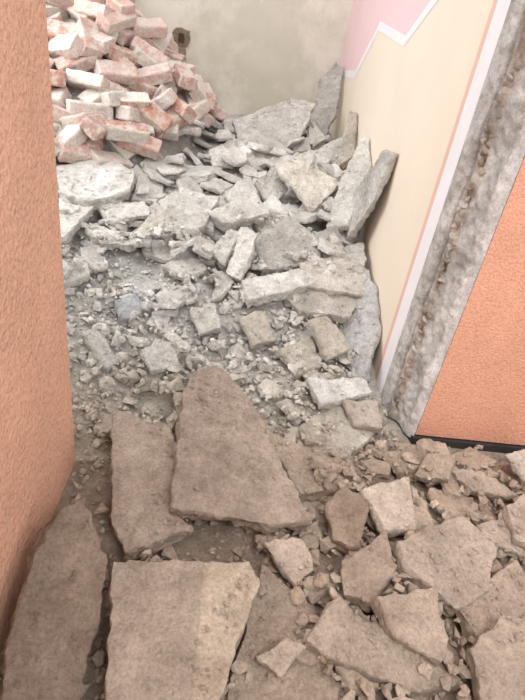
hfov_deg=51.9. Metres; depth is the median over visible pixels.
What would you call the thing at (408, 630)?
concrete slab
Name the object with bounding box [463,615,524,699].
concrete slab
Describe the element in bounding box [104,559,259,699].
concrete slab
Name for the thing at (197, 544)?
debris
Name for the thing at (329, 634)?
concrete slab
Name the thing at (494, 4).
stripe
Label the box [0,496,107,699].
concrete slab
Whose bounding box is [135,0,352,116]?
wall
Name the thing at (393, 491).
concrete slab
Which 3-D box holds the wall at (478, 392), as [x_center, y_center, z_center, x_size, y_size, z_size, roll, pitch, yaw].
[1.595,-0.753,1.753,1.700,2.700,0.284,6,33,-5]
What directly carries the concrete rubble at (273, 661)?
on the floor
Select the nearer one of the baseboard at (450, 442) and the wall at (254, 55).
the baseboard at (450, 442)
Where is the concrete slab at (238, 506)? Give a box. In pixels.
[168,366,311,534]
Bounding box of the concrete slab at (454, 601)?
[391,516,496,616]
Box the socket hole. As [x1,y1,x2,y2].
[172,27,189,60]
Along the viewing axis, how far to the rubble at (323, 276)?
2.81 m
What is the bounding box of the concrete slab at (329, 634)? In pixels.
[304,596,462,697]
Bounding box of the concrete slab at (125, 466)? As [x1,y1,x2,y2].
[110,410,193,561]
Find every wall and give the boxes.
[0,0,74,649]
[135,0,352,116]
[329,0,493,374]
[415,156,524,444]
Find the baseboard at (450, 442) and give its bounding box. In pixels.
[399,424,524,453]
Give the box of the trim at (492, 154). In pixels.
[381,0,524,436]
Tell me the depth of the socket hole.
4.49 m
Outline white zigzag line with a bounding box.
[343,0,437,77]
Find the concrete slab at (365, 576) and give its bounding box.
[340,530,396,612]
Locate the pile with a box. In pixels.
[45,0,227,168]
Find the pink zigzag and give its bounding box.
[340,0,430,70]
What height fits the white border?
2.750 m
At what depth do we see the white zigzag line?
3.00 m
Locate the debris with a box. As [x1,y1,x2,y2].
[0,14,524,699]
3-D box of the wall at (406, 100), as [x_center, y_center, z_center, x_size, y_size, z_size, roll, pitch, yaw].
[0.802,-1.772,3.156,0.150,2.750,3.200,6,33,-5]
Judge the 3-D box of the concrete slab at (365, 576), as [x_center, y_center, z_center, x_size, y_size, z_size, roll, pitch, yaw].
[0.322,0.674,1.650,0.177,0.139,0.223,6,33,-5]
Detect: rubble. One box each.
[0,379,524,699]
[49,56,502,457]
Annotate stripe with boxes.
[375,0,497,380]
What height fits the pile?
1.066 m
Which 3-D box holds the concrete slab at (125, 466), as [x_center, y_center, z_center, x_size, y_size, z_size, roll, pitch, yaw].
[-0.391,0.439,1.827,0.351,0.145,0.557,6,33,-5]
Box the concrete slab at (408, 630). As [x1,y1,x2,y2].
[369,588,448,666]
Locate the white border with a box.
[376,0,510,392]
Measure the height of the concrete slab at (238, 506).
0.235 m
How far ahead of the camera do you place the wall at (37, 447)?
1.30 m
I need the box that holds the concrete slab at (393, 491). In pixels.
[358,477,414,537]
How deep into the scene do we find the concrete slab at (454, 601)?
1.68 m
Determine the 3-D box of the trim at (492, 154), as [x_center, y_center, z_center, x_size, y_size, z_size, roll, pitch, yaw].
[0.777,-0.829,1.685,0.046,2.730,0.296,-1,34,-16]
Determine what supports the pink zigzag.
attached to the wall at (406, 100)

